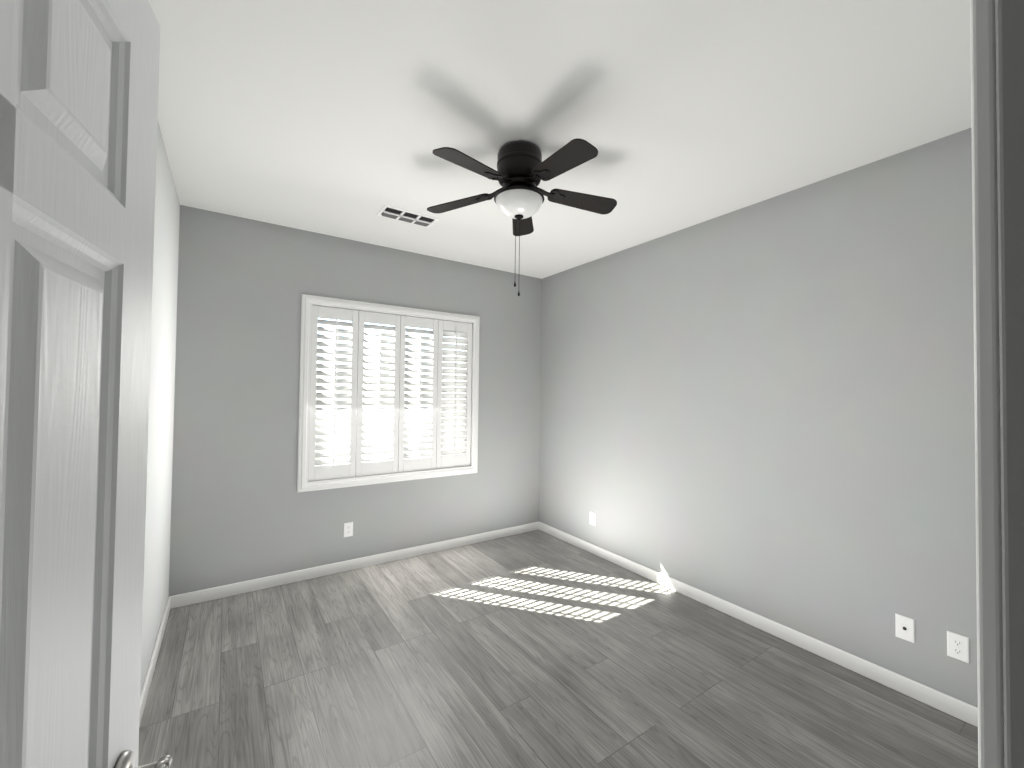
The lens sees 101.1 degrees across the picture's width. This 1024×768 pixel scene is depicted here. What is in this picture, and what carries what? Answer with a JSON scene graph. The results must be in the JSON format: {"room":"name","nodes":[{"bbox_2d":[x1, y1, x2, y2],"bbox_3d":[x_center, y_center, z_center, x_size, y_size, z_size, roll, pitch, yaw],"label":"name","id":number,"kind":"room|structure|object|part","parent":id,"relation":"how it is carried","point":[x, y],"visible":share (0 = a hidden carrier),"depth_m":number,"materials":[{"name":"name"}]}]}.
{"room":"empty bedroom","nodes":[
{"label":"empty bedroom","id":0,"kind":"room"},
{"bbox_2d":[140,122,179,694],"bbox_3d":[-1.338,0.122,1.335,0.120,2.740,3.827,2,-1,-34],"label":"wall","id":1,"kind":"structure","parent":0,"point":[161,418],"depth_m":2.27,"materials":[{"name":"grey paint"}]},
{"bbox_2d":[139,595,174,726],"bbox_3d":[-1.300,1.450,1.344,0.013,0.085,3.587,2,-1,-34],"label":"baseboard","id":2,"kind":"structure","parent":1,"relation":"attached to","point":[170,604],"depth_m":2.22,"materials":[{"name":"white wood"}]},
{"bbox_2d":[169,205,541,595],"bbox_3d":[-1.024,0.177,3.783,3.380,2.740,0.120,2,-1,-34],"label":"wall","id":3,"kind":"structure","parent":0,"point":[242,509],"depth_m":3.24,"materials":[{"name":"grey paint"}]},
{"bbox_2d":[344,522,352,536],"bbox_3d":[-1.349,1.202,3.473,0.072,0.116,0.008,2,-1,-34],"label":"electrical outlet","id":4,"kind":"object","parent":3,"relation":"attached to","point":[348,529],"visible":1,"depth_m":3.47,"materials":[{"name":"white plastic"}]},
{"bbox_2d":[175,522,538,607],"bbox_3d":[-0.999,1.503,3.703,3.090,0.085,0.013,2,-1,-34],"label":"baseboard","id":5,"kind":"structure","parent":3,"relation":"attached to","point":[209,594],"depth_m":3.41,"materials":[{"name":"white wood"}]},
{"bbox_2d":[297,294,479,492],"bbox_3d":[-1.017,0.086,3.758,1.594,1.544,0.131,2,-1,-34],"label":"window shutters","id":6,"kind":"structure","parent":3,"relation":"in","point":[356,468],"depth_m":3.66,"materials":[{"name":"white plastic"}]},
{"bbox_2d":[138,530,977,767],"bbox_3d":[-0.009,1.533,1.331,4.540,0.050,5.450,2,-1,-34],"label":"floor","id":7,"kind":"structure","parent":0,"point":[536,649],"depth_m":2.15,"materials":[{"name":"grey wood"}]},
{"bbox_2d":[148,0,971,278],"bbox_3d":[0.025,-1.281,1.390,4.540,0.100,5.450,2,-1,-34],"label":"ceiling","id":8,"kind":"structure","parent":0,"point":[341,118],"depth_m":1.84,"materials":[{"name":"white paint"}]},
{"bbox_2d":[376,205,438,227],"bbox_3d":[-0.748,-1.200,3.034,0.400,0.011,0.200,2,-1,-34],"label":"ceiling vent","id":9,"kind":"object","parent":8,"relation":"in","point":[402,215],"visible":1,"depth_m":3.01,"materials":[{"name":"white metal"}]},
{"bbox_2d":[427,138,616,295],"bbox_3d":[0.052,-0.852,2.167,1.053,0.726,1.016,2,-1,-34],"label":"ceiling fan","id":10,"kind":"object","parent":8,"relation":"hanging from","point":[521,172],"visible":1,"depth_m":2.11,"materials":[{"name":"black metal"}]},
{"bbox_3d":[-0.295,-0.999,2.335,0.281,0.053,0.353,2,-1,-34],"label":"blade","id":11,"kind":"part","parent":10,"relation":"part of","materials":[{"name":"black wood"}]},
{"bbox_3d":[-0.187,-1.006,1.926,0.380,0.053,0.201,2,-1,-34],"label":"blade","id":12,"kind":"part","parent":10,"relation":"part of","materials":[{"name":"black wood"}]},
{"bbox_3d":[0.030,-0.728,2.330,0.033,0.486,0.030,2,-1,-34],"label":"chain","id":13,"kind":"part","parent":10,"relation":"part of","materials":[{"name":"black"}]},
{"bbox_3d":[0.064,-0.990,2.560,0.298,0.053,0.341,2,-1,-34],"label":"blade","id":14,"kind":"part","parent":10,"relation":"part of","materials":[{"name":"black wood"}]},
{"bbox_3d":[0.222,-1.002,1.899,0.134,0.053,0.380,2,-1,-34],"label":"blade","id":15,"kind":"part","parent":10,"relation":"part of","materials":[{"name":"black wood"}]},
{"bbox_3d":[0.385,-0.992,2.284,0.375,0.053,0.221,2,-1,-34],"label":"blade","id":16,"kind":"part","parent":10,"relation":"part of","materials":[{"name":"black wood"}]},
{"bbox_2d":[539,127,977,707],"bbox_3d":[1.364,0.193,3.158,0.120,2.740,3.827,2,-1,-34],"label":"wall","id":17,"kind":"structure","parent":0,"point":[765,409],"depth_m":2.52,"materials":[{"name":"grey paint"}]},
{"bbox_2d":[590,511,595,525],"bbox_3d":[0.748,1.252,3.915,0.008,0.116,0.072,2,-1,-34],"label":"electrical outlet","id":18,"kind":"object","parent":17,"relation":"attached to","point":[592,518],"visible":1,"depth_m":3.91,"materials":[{"name":"white plastic"}]},
{"bbox_2d":[539,522,977,726],"bbox_3d":[1.293,1.519,3.093,0.013,0.085,3.587,2,-1,-34],"label":"baseboard","id":19,"kind":"structure","parent":17,"relation":"attached to","point":[950,705],"depth_m":2.47,"materials":[{"name":"white wood"}]},
{"bbox_2d":[895,613,914,643],"bbox_3d":[1.964,1.224,2.106,0.016,0.116,0.072,2,-1,-34],"label":"wall plate","id":20,"kind":"object","parent":17,"relation":"attached to","point":[904,628],"visible":1,"depth_m":2.10,"materials":[{"name":"white plastic"}]},
{"bbox_2d":[947,631,969,663],"bbox_3d":[2.071,1.222,1.955,0.008,0.116,0.072,2,-1,-34],"label":"electrical outlet","id":21,"kind":"object","parent":17,"relation":"attached to","point":[958,646],"visible":1,"depth_m":1.95,"materials":[{"name":"white plastic"}]},
{"bbox_3d":[1.050,0.138,0.710,3.380,2.740,0.120,2,-1,-34],"label":"wall","id":22,"kind":"structure","parent":0,"visible":0},
{"bbox_2d":[0,0,171,767],"bbox_3d":[-0.408,0.460,0.264,0.144,2.018,0.780,1,-1,-24],"label":"door","id":23,"kind":"structure","parent":22,"relation":"in","point":[79,84],"depth_m":0.45,"materials":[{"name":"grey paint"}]},
{"bbox_2d":[970,0,1023,767],"bbox_3d":[0.112,0.432,0.074,0.886,2.102,0.150,2,-1,-34],"label":"door frame","id":24,"kind":"structure","parent":22,"relation":"attached to","point":[997,72],"depth_m":0.35,"materials":[{"name":"grey paint"}]}
]}

